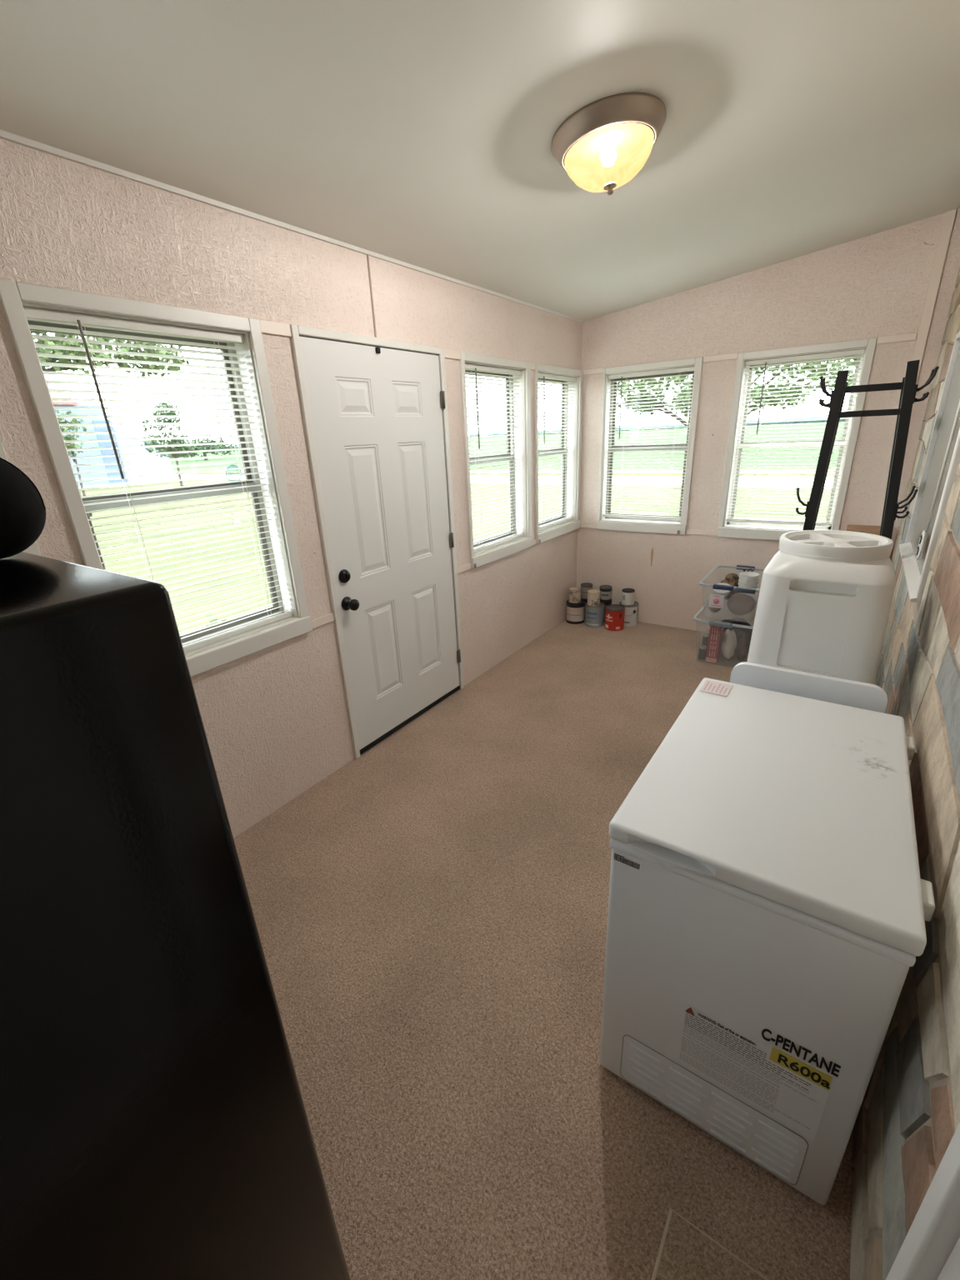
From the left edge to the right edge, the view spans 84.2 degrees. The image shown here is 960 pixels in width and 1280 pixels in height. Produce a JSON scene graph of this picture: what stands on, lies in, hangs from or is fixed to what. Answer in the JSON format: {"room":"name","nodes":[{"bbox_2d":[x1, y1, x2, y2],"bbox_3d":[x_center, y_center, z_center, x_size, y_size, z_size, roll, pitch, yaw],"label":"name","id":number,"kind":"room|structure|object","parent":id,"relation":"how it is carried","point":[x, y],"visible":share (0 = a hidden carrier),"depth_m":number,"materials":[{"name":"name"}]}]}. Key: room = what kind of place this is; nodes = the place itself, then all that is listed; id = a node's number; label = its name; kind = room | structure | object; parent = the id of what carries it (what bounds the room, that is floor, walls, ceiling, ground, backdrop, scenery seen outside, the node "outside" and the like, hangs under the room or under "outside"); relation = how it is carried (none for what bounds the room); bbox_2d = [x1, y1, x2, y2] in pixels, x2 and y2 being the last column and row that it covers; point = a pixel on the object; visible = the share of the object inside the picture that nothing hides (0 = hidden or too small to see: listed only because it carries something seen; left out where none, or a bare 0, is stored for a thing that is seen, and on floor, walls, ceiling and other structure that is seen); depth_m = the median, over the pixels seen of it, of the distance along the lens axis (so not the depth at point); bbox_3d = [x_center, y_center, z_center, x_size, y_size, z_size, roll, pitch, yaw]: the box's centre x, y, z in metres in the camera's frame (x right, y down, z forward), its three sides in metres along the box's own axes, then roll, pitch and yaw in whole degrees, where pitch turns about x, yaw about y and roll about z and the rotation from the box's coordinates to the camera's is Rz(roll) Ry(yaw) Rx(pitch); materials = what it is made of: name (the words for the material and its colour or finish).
{"room":"sunroom","nodes":[
{"label":"sunroom","id":0,"kind":"room"},
{"bbox_2d":[0,138,582,838],"bbox_3d":[-0.608,-0.124,2.958,0.140,3.434,5.340,12,25,33],"label":"wall","id":1,"kind":"structure","parent":0,"point":[275,718],"depth_m":2.31,"materials":[{"name":"beige paint"}]},
{"bbox_2d":[0,438,40,555],"bbox_3d":[-1.634,-0.232,1.321,0.165,1.286,0.810,12,25,33],"label":"window","id":2,"kind":"structure","parent":1,"relation":"in","point":[32,549],"depth_m":1.60,"materials":[{"name":"white paint"}]},
{"bbox_2d":[0,278,312,676],"bbox_3d":[-1.116,-0.527,2.020,0.165,1.286,0.817,12,25,33],"label":"window","id":3,"kind":"structure","parent":1,"relation":"in","point":[13,295],"depth_m":2.07,"materials":[{"name":"white paint"}]},
{"bbox_2d":[23,306,292,652],"bbox_3d":[-1.097,-0.536,2.002,0.046,1.149,0.703,12,25,33],"label":"window blind","id":4,"kind":"object","parent":3,"relation":"attached to","point":[32,313],"visible":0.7,"depth_m":1.88,"materials":[{"name":"white plastic"}]},
{"bbox_2d":[225,464,241,480],"bbox_3d":[-1.032,-0.697,2.222,0.004,0.072,0.072,12,25,33],"label":"catcher","id":5,"kind":"object","parent":3,"relation":"attached to","point":[231,464],"visible":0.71,"depth_m":2.21,"materials":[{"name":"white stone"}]},
{"bbox_2d":[235,517,240,523],"bbox_3d":[-1.030,-0.507,2.254,0.002,0.023,0.024,12,25,33],"label":"window sticker","id":6,"kind":"object","parent":3,"relation":"attached to","point":[237,521],"visible":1,"depth_m":2.25,"materials":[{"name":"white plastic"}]},
{"bbox_2d":[0,130,584,323],"bbox_3d":[-0.618,-1.717,2.293,0.016,0.014,5.140,12,25,33],"label":"trim","id":7,"kind":"structure","parent":1,"relation":"attached to","point":[4,135],"depth_m":1.89,"materials":[{"name":"white paint"}]},
{"bbox_2d":[366,254,376,337],"bbox_3d":[-0.510,-1.615,2.500,0.006,0.334,0.008,12,25,33],"label":"trim","id":8,"kind":"structure","parent":1,"relation":"attached to","point":[367,257],"depth_m":2.50,"materials":[{"name":"beige wood"}]},
{"bbox_2d":[290,324,464,759],"bbox_3d":[-0.447,-0.482,2.943,0.140,2.098,1.019,12,25,33],"label":"door","id":9,"kind":"structure","parent":1,"relation":"in","point":[375,419],"depth_m":2.84,"materials":[{"name":"white paint"}]},
{"bbox_2d":[259,319,535,369],"bbox_3d":[-0.497,-1.437,2.571,0.012,0.046,3.146,12,25,33],"label":"trim","id":10,"kind":"structure","parent":1,"relation":"attached to","point":[267,327],"depth_m":2.15,"materials":[{"name":"beige paint"}]},
{"bbox_2d":[310,539,536,628],"bbox_3d":[-0.443,-0.279,3.020,0.012,0.040,3.146,12,25,33],"label":"trim","id":11,"kind":"structure","parent":1,"relation":"attached to","point":[329,617],"depth_m":2.60,"materials":[{"name":"beige paint"}]},
{"bbox_2d":[460,350,532,569],"bbox_3d":[0.094,-1.214,3.648,0.171,1.286,0.814,12,25,33],"label":"window","id":12,"kind":"structure","parent":1,"relation":"in","point":[477,559],"depth_m":3.79,"materials":[{"name":"white paint"}]},
{"bbox_2d":[465,363,523,553],"bbox_3d":[0.105,-1.222,3.625,0.046,1.149,0.715,12,25,33],"label":"window blind","id":13,"kind":"object","parent":12,"relation":"attached to","point":[467,367],"visible":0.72,"depth_m":3.57,"materials":[{"name":"white plastic"}]},
{"bbox_2d":[534,363,583,544],"bbox_3d":[0.597,-1.501,4.328,0.171,1.286,0.800,12,25,33],"label":"window","id":14,"kind":"structure","parent":1,"relation":"in","point":[548,533],"depth_m":4.49,"materials":[{"name":"white paint"}]},
{"bbox_2d":[538,373,575,530],"bbox_3d":[0.607,-1.507,4.303,0.046,1.149,0.705,12,25,33],"label":"window blind","id":15,"kind":"object","parent":14,"relation":"attached to","point":[543,376],"visible":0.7,"depth_m":4.27,"materials":[{"name":"white plastic"}]},
{"bbox_2d":[0,0,959,321],"bbox_3d":[0.327,-1.694,1.643,2.604,0.371,5.400,12,25,33],"label":"ceiling","id":16,"kind":"structure","parent":0,"point":[420,133],"depth_m":1.63,"materials":[{"name":"paint"}]},
{"bbox_2d":[551,92,666,194],"bbox_3d":[0.432,-1.637,1.812,0.374,0.200,0.376,12,25,33],"label":"ceiling light","id":17,"kind":"object","parent":16,"relation":"attached to","point":[605,143],"visible":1,"depth_m":1.70,"materials":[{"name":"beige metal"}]},
{"bbox_2d":[233,618,854,1279],"bbox_3d":[0.441,0.769,2.597,2.604,0.060,5.400,12,25,33],"label":"floor","id":18,"kind":"structure","parent":0,"point":[430,912],"depth_m":1.67,"materials":[{"name":"beige carpet"}]},
{"bbox_2d":[0,551,350,1279],"bbox_3d":[-0.788,0.697,0.741,0.752,1.520,0.709,12,25,33],"label":"refrigerator","id":19,"kind":"object","parent":18,"relation":"on","point":[154,1123],"visible":1,"depth_m":0.56,"materials":[{"name":"black metal"}]},
{"bbox_2d":[0,457,46,559],"bbox_3d":[-0.623,-0.166,0.657,0.135,0.134,0.132,12,25,33],"label":"hat","id":20,"kind":"object","parent":19,"relation":"on","point":[22,508],"visible":1,"depth_m":0.65,"materials":[{"name":"black fabric"}]},
{"bbox_2d":[565,599,584,624],"bbox_3d":[0.874,-0.262,4.857,0.166,0.192,0.166,12,25,33],"label":"paint can","id":21,"kind":"object","parent":18,"relation":"on","point":[575,612],"visible":0.84,"depth_m":4.80,"materials":[{"name":"black"}]},
{"bbox_2d":[568,586,580,603],"bbox_3d":[0.858,-0.408,4.795,0.109,0.124,0.109,12,25,33],"label":"paint can","id":22,"kind":"object","parent":21,"relation":"on","point":[574,592],"visible":1,"depth_m":4.76,"materials":[{"name":"beige metal"}]},
{"bbox_2d":[580,598,587,619],"bbox_3d":[0.971,-0.314,4.979,0.154,0.192,0.154,12,25,33],"label":"paint can","id":23,"kind":"object","parent":18,"relation":"on","point":[585,600],"visible":0.13,"depth_m":4.89,"materials":[{"name":"silver metal"}]},
{"bbox_2d":[580,582,592,599],"bbox_3d":[0.984,-0.454,4.899,0.109,0.124,0.109,12,25,33],"label":"paint can","id":24,"kind":"object","parent":23,"relation":"on","point":[585,587],"visible":0.8,"depth_m":4.86,"materials":[{"name":"grey metal"}]},
{"bbox_2d":[585,602,604,627],"bbox_3d":[1.028,-0.228,4.751,0.166,0.192,0.166,12,25,33],"label":"paint can","id":25,"kind":"object","parent":18,"relation":"on","point":[594,617],"visible":0.82,"depth_m":4.69,"materials":[{"name":"grey"}]},
{"bbox_2d":[587,589,599,606],"bbox_3d":[1.004,-0.373,4.687,0.109,0.124,0.109,12,25,33],"label":"paint can","id":26,"kind":"object","parent":25,"relation":"on","point":[593,595],"visible":1,"depth_m":4.65,"materials":[{"name":"beige metal"}]},
{"bbox_2d":[600,600,611,621],"bbox_3d":[1.126,-0.281,4.875,0.158,0.192,0.158,12,25,33],"label":"paint can","id":27,"kind":"object","parent":18,"relation":"on","point":[609,602],"visible":0.2,"depth_m":4.79,"materials":[{"name":"silver metal"}]},
{"bbox_2d":[600,585,612,601],"bbox_3d":[1.136,-0.423,4.799,0.109,0.124,0.109,12,25,33],"label":"paint can","id":28,"kind":"object","parent":27,"relation":"on","point":[605,590],"visible":0.98,"depth_m":4.76,"materials":[{"name":"grey metal"}]},
{"bbox_2d":[605,604,624,630],"bbox_3d":[1.181,-0.197,4.651,0.166,0.192,0.166,12,25,33],"label":"paint can","id":29,"kind":"object","parent":18,"relation":"on","point":[614,613],"visible":1,"depth_m":4.59,"materials":[{"name":"red metal"}]},
{"bbox_2d":[619,600,638,626],"bbox_3d":[1.324,-0.237,4.737,0.171,0.192,0.168,12,25,33],"label":"paint can","id":30,"kind":"object","parent":18,"relation":"on","point":[631,611],"visible":0.7,"depth_m":4.67,"materials":[{"name":"grey metal"}]},
{"bbox_2d":[621,588,634,604],"bbox_3d":[1.303,-0.382,4.673,0.109,0.124,0.109,12,25,33],"label":"paint can","id":31,"kind":"object","parent":30,"relation":"on","point":[627,594],"visible":1,"depth_m":4.64,"materials":[{"name":"grey metal"}]},
{"bbox_2d":[650,1208,769,1279],"bbox_3d":[0.292,1.442,0.762,0.298,0.022,0.906,12,25,33],"label":"door mat","id":32,"kind":"object","parent":18,"relation":"on","point":[686,1252],"visible":1,"depth_m":1.11,"materials":[{"name":"beige carpet"}]},
{"bbox_2d":[692,600,757,629],"bbox_3d":[1.883,-0.063,4.003,0.429,0.350,0.680,12,25,33],"label":"storage tote","id":33,"kind":"object","parent":18,"relation":"on","point":[716,623],"visible":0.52,"depth_m":3.71,"materials":[{"name":"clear plastic"}]},
{"bbox_2d":[698,645,706,659],"bbox_3d":[1.662,0.090,3.963,0.052,0.100,0.052,12,25,33],"label":"jar","id":34,"kind":"object","parent":33,"relation":"in","point":[702,650],"visible":1,"depth_m":3.94,"materials":[{"name":"grey plastic"}]},
{"bbox_2d":[701,630,709,656],"bbox_3d":[1.702,0.027,3.998,0.056,0.190,0.056,12,25,33],"label":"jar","id":35,"kind":"object","parent":33,"relation":"in","point":[706,634],"visible":0.61,"depth_m":3.97,"materials":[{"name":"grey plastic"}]},
{"bbox_2d":[705,625,723,663],"bbox_3d":[1.725,0.017,3.898,0.073,0.279,0.110,12,25,33],"label":"carton","id":36,"kind":"object","parent":33,"relation":"in","point":[715,637],"visible":0.94,"depth_m":3.86,"materials":[{"name":"red"}]},
{"bbox_2d":[705,628,718,662],"bbox_3d":[1.695,0.040,3.859,0.071,0.262,0.002,12,25,33],"label":"print","id":37,"kind":"object","parent":36,"relation":"attached to","point":[712,646],"depth_m":3.86,"materials":[{"name":"red paper"}]},
{"bbox_2d":[721,629,736,659],"bbox_3d":[1.819,0.029,3.855,0.101,0.226,0.093,-10,22,-17],"label":"cloth bundle","id":38,"kind":"object","parent":33,"relation":"in","point":[728,645],"visible":1,"depth_m":3.83,"materials":[{"name":"grey fabric"}]},
{"bbox_2d":[699,565,764,594],"bbox_3d":[1.876,-0.346,3.892,0.415,0.262,0.655,12,25,33],"label":"storage tote","id":39,"kind":"object","parent":33,"relation":"on","point":[737,589],"visible":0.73,"depth_m":3.65,"materials":[{"name":"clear plastic"}]},
{"bbox_2d":[708,600,720,612],"bbox_3d":[1.709,-0.270,3.844,0.098,0.127,0.179,12,25,33],"label":"pillow","id":40,"kind":"object","parent":39,"relation":"in","point":[712,609],"visible":0.26,"depth_m":3.81,"materials":[{"name":"grey fabric"}]},
{"bbox_2d":[712,583,730,596],"bbox_3d":[1.711,-0.346,3.755,0.124,0.088,0.118,12,25,33],"label":"bowl","id":41,"kind":"object","parent":40,"relation":"on","point":[717,592],"visible":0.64,"depth_m":3.77,"materials":[{"name":"white ceramic"}]},
{"bbox_2d":[708,594,724,608],"bbox_3d":[1.648,-0.271,3.701,0.094,0.095,0.003,12,25,33],"label":"label","id":42,"kind":"object","parent":39,"relation":"attached to","point":[715,600],"visible":1,"depth_m":3.70,"materials":[{"name":"grey paper"}]},
{"bbox_2d":[710,595,720,606],"bbox_3d":[1.647,-0.272,3.700,0.070,0.075,0.002,12,25,33],"label":"print","id":43,"kind":"object","parent":42,"relation":"attached to","point":[715,600],"depth_m":3.70,"materials":[{"name":"red"}]},
{"bbox_2d":[720,573,739,599],"bbox_3d":[1.853,-0.401,3.921,0.131,0.195,0.131,-15,24,-29],"label":"rag","id":44,"kind":"object","parent":39,"relation":"in","point":[732,579],"visible":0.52,"depth_m":3.88,"materials":[{"name":"brown fabric"}]},
{"bbox_2d":[726,593,754,614],"bbox_3d":[1.847,-0.260,3.764,0.178,0.149,0.191,12,25,33],"label":"pillow","id":45,"kind":"object","parent":39,"relation":"in","point":[738,603],"visible":1,"depth_m":3.70,"materials":[{"name":"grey fabric"}]},
{"bbox_2d":[738,582,758,594],"bbox_3d":[1.876,-0.363,3.724,0.128,0.062,0.128,12,25,33],"label":"bowl","id":46,"kind":"object","parent":45,"relation":"on","point":[739,586],"visible":0.3,"depth_m":3.67,"materials":[{"name":"white ceramic"}]},
{"bbox_2d":[738,579,758,586],"bbox_3d":[1.875,-0.385,3.716,0.128,0.062,0.128,12,25,33],"label":"bowl","id":47,"kind":"object","parent":46,"relation":"on","point":[742,583],"visible":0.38,"depth_m":3.66,"materials":[{"name":"white ceramic"}]},
{"bbox_2d":[739,575,759,583],"bbox_3d":[1.874,-0.407,3.707,0.128,0.062,0.128,12,25,33],"label":"bowl","id":48,"kind":"object","parent":47,"relation":"on","point":[742,580],"visible":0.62,"depth_m":3.65,"materials":[{"name":"white ceramic"}]},
{"bbox_2d":[739,571,759,579],"bbox_3d":[1.873,-0.430,3.698,0.128,0.062,0.128,12,25,33],"label":"bowl","id":49,"kind":"object","parent":48,"relation":"on","point":[745,575],"visible":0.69,"depth_m":3.69,"materials":[{"name":"white ceramic"}]},
{"bbox_2d":[720,616,752,649],"bbox_3d":[1.941,-0.057,4.063,0.293,0.245,0.227,12,25,33],"label":"bundle","id":50,"kind":"object","parent":33,"relation":"in","point":[738,631],"visible":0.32,"depth_m":3.98,"materials":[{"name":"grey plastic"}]},
{"bbox_2d":[736,630,749,660],"bbox_3d":[1.904,0.039,3.835,0.073,0.219,0.126,12,25,33],"label":"cloth bundle","id":51,"kind":"object","parent":33,"relation":"in","point":[743,642],"visible":1,"depth_m":3.81,"materials":[{"name":"grey fabric"}]},
{"bbox_2d":[599,677,934,1204],"bbox_3d":[0.773,0.696,1.479,0.572,0.831,0.865,12,25,33],"label":"chest freezer","id":52,"kind":"object","parent":18,"relation":"on","point":[770,905],"visible":1,"depth_m":1.15,"materials":[{"name":"white metal"}]},
{"bbox_2d":[703,681,727,694],"bbox_3d":[0.766,0.155,1.723,0.064,0.001,0.070,12,25,33],"label":"print","id":53,"kind":"object","parent":52,"relation":"on","point":[709,687],"depth_m":1.72,"materials":[{"name":"pink"}]},
{"bbox_2d":[679,1011,818,1129],"bbox_3d":[0.586,0.950,1.172,0.268,0.165,0.001,12,25,33],"label":"print","id":54,"kind":"object","parent":52,"relation":"on","point":[782,1089],"depth_m":1.17,"materials":[{"name":"grey paper"}]},
{"bbox_2d":[730,661,887,713],"bbox_3d":[1.235,0.422,2.089,0.433,0.885,0.637,12,25,33],"label":"bench","id":55,"kind":"object","parent":18,"relation":"on","point":[830,689],"visible":0.2,"depth_m":1.69,"materials":[{"name":"white plastic"}]},
{"bbox_2d":[746,530,895,684],"bbox_3d":[1.245,-0.091,1.948,0.394,0.559,0.384,12,25,33],"label":"food container","id":56,"kind":"object","parent":55,"relation":"on","point":[824,602],"visible":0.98,"depth_m":1.79,"materials":[{"name":"white plastic"}]},
{"bbox_2d":[846,524,880,534],"bbox_3d":[2.594,-0.310,3.724,0.192,0.950,0.195,12,25,33],"label":"carton","id":57,"kind":"object","parent":18,"relation":"on","point":[875,530],"visible":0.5,"depth_m":3.52,"materials":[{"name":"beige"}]},
{"bbox_2d":[795,360,939,539],"bbox_3d":[1.833,-0.364,2.704,0.491,1.856,0.200,12,25,33],"label":"coat rack","id":58,"kind":"object","parent":18,"relation":"on","point":[908,387],"visible":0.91,"depth_m":2.43,"materials":[{"name":"black metal"}]},
{"bbox_2d":[577,208,959,631],"bbox_3d":[1.869,-1.354,4.073,2.324,2.706,0.141,12,25,33],"label":"wall","id":59,"kind":"structure","parent":0,"point":[876,285],"depth_m":3.73,"materials":[{"name":"beige paint"}]},
{"bbox_2d":[576,323,584,586],"bbox_3d":[0.881,-1.401,4.690,0.012,2.434,0.005,12,25,33],"label":"trim","id":60,"kind":"structure","parent":59,"relation":"attached to","point":[582,323],"depth_m":4.85,"materials":[{"name":"beige paint"}]},
{"bbox_2d":[580,523,717,535],"bbox_3d":[1.794,-0.857,4.239,2.168,0.038,0.012,12,25,33],"label":"trim","id":61,"kind":"structure","parent":59,"relation":"attached to","point":[582,525],"depth_m":4.28,"materials":[{"name":"beige paint"}]},
{"bbox_2d":[597,356,703,534],"bbox_3d":[1.368,-1.541,4.338,0.760,1.286,0.171,12,25,33],"label":"window","id":62,"kind":"structure","parent":59,"relation":"in","point":[642,525],"depth_m":4.35,"materials":[{"name":"white paint"}]},
{"bbox_2d":[602,366,694,520],"bbox_3d":[1.343,-1.561,4.321,0.672,1.127,0.046,12,25,33],"label":"window blind","id":63,"kind":"object","parent":62,"relation":"attached to","point":[690,368],"visible":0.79,"depth_m":4.28,"materials":[{"name":"white plastic"}]},
{"bbox_2d":[582,332,917,374],"bbox_3d":[1.740,-2.018,3.788,2.168,0.040,0.012,12,25,33],"label":"trim","id":64,"kind":"structure","parent":59,"relation":"attached to","point":[907,337],"depth_m":3.74,"materials":[{"name":"beige paint"}]},
{"bbox_2d":[716,337,877,540],"bbox_3d":[2.206,-1.369,3.794,0.795,1.286,0.165,12,25,33],"label":"window","id":65,"kind":"structure","parent":59,"relation":"in","point":[729,529],"depth_m":3.76,"materials":[{"name":"white paint"}]},
{"bbox_2d":[725,349,864,525],"bbox_3d":[2.189,-1.390,3.767,0.694,1.117,0.046,12,25,33],"label":"window blind","id":66,"kind":"object","parent":65,"relation":"attached to","point":[860,352],"visible":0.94,"depth_m":3.74,"materials":[{"name":"white plastic"}]},
{"bbox_2d":[875,209,956,525],"bbox_3d":[2.687,-1.144,3.450,0.047,2.694,0.019,12,25,33],"label":"trim","id":67,"kind":"structure","parent":59,"relation":"attached to","point":[949,216],"depth_m":3.10,"materials":[{"name":"beige paint"}]},
{"bbox_2d":[850,267,959,1279],"bbox_3d":[1.402,0.166,1.591,0.141,3.707,5.340,12,25,33],"label":"wall","id":68,"kind":"structure","parent":0,"point":[907,1119],"depth_m":1.11,"materials":[{"name":"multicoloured wood"}]},
{"bbox_2d":[885,1122,959,1279],"bbox_3d":[0.331,0.572,0.128,0.152,2.100,1.064,12,25,33],"label":"door","id":69,"kind":"structure","parent":68,"relation":"in","point":[930,1250],"depth_m":0.65,"materials":[{"name":"white paint"}]},
{"bbox_2d":[899,331,959,603],"bbox_3d":[1.932,-0.774,2.202,0.085,0.990,1.110,12,25,33],"label":"window","id":70,"kind":"structure","parent":68,"relation":"in","point":[916,572],"depth_m":2.35,"materials":[{"name":"white paint"}]},
{"bbox_2d":[915,400,959,560],"bbox_3d":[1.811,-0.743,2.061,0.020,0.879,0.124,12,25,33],"label":"window blind","id":71,"kind":"object","parent":70,"relation":"hanging from","point":[921,542],"visible":1,"depth_m":2.10,"materials":[{"name":"white plastic"}]},
{"label":"outside","id":72,"kind":"structure","parent":0,"visible":0},
{"bbox_2d":[169,420,844,470],"bbox_3d":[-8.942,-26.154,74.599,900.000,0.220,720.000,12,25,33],"label":"field","id":73,"kind":"structure","parent":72,"point":[231,458],"depth_m":58.23,"materials":[{"name":"green plant"}]},
{"bbox_2d":[168,434,238,459],"bbox_3d":[-46.654,-32.443,89.202,4.651,4.283,12.942,12,25,33],"label":"tree","id":74,"kind":"object","parent":73,"relation":"on","point":[207,440],"visible":0.36,"depth_m":89.51,"materials":[{"name":"green plant"}]},
{"bbox_2d":[200,415,844,449],"bbox_3d":[87.589,-79.399,194.615,589.506,3.984,333.049,12,25,33],"label":"tree line","id":75,"kind":"object","parent":73,"relation":"on","point":[817,417],"visible":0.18,"depth_m":340.41,"materials":[{"name":"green plant"}]},
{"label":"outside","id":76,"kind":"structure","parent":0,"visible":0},
{"bbox_2d":[80,473,834,634],"bbox_3d":[-35.426,1.756,5.798,180.000,0.200,87.500,12,25,33],"label":"ground","id":77,"kind":"structure","parent":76,"point":[782,502],"depth_m":13.45,"materials":[{"name":"green plant"}]},
{"bbox_2d":[55,410,92,516],"bbox_3d":[-13.687,-5.925,17.964,1.110,3.444,1.283,12,25,33],"label":"young tree","id":78,"kind":"object","parent":77,"relation":"on","point":[69,445],"visible":0.37,"depth_m":17.73,"materials":[{"name":"green plant"}]},
{"bbox_2d":[30,330,189,377],"bbox_3d":[-10.002,-5.993,12.551,3.222,7.165,6.678,12,25,33],"label":"shade tree","id":79,"kind":"object","parent":77,"relation":"on","point":[43,359],"visible":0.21,"depth_m":12.88,"materials":[{"name":"green plant"}]},
{"bbox_2d":[140,403,195,485],"bbox_3d":[-14.530,-9.009,24.948,1.787,4.221,2.282,12,25,33],"label":"young tree","id":80,"kind":"object","parent":77,"relation":"on","point":[160,449],"visible":0.66,"depth_m":24.60,"materials":[{"name":"green plant"}]},
{"bbox_2d":[205,611,227,626],"bbox_3d":[-1.363,0.421,3.213,0.550,1.200,0.616,-5,21,-5],"label":"shrub","id":81,"kind":"object","parent":77,"relation":"on","point":[207,614],"visible":0.02,"depth_m":3.01,"materials":[{"name":"green plant"}]},
{"bbox_2d":[616,358,856,426],"bbox_3d":[5.449,-5.258,12.300,6.276,4.638,3.024,12,25,33],"label":"tree","id":82,"kind":"object","parent":77,"relation":"on","point":[847,363],"visible":0.33,"depth_m":11.49,"materials":[{"name":"green plant"}]},
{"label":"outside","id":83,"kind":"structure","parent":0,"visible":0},
{"bbox_2d":[174,469,835,474],"bbox_3d":[-11.165,-12.188,38.513,180.000,0.050,2.400,12,25,33],"label":"verge","id":84,"kind":"structure","parent":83,"point":[471,471],"depth_m":25.22,"materials":[{"name":"green plant"}]},
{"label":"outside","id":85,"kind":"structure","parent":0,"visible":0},
{"bbox_2d":[78,474,834,489],"bbox_3d":[-36.362,2.178,4.500,180.000,0.031,84.200,12,25,33],"label":"road","id":86,"kind":"structure","parent":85,"point":[748,484],"depth_m":21.99,"materials":[{"name":"grey asphalt"}]},
{"bbox_2d":[45,379,176,486],"bbox_3d":[-30.195,-14.458,36.408,10.700,7.450,12.000,12,25,33],"label":"neighboring house","id":87,"kind":"structure","parent":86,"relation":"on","point":[60,395],"depth_m":35.60,"materials":[{"name":"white metal"}]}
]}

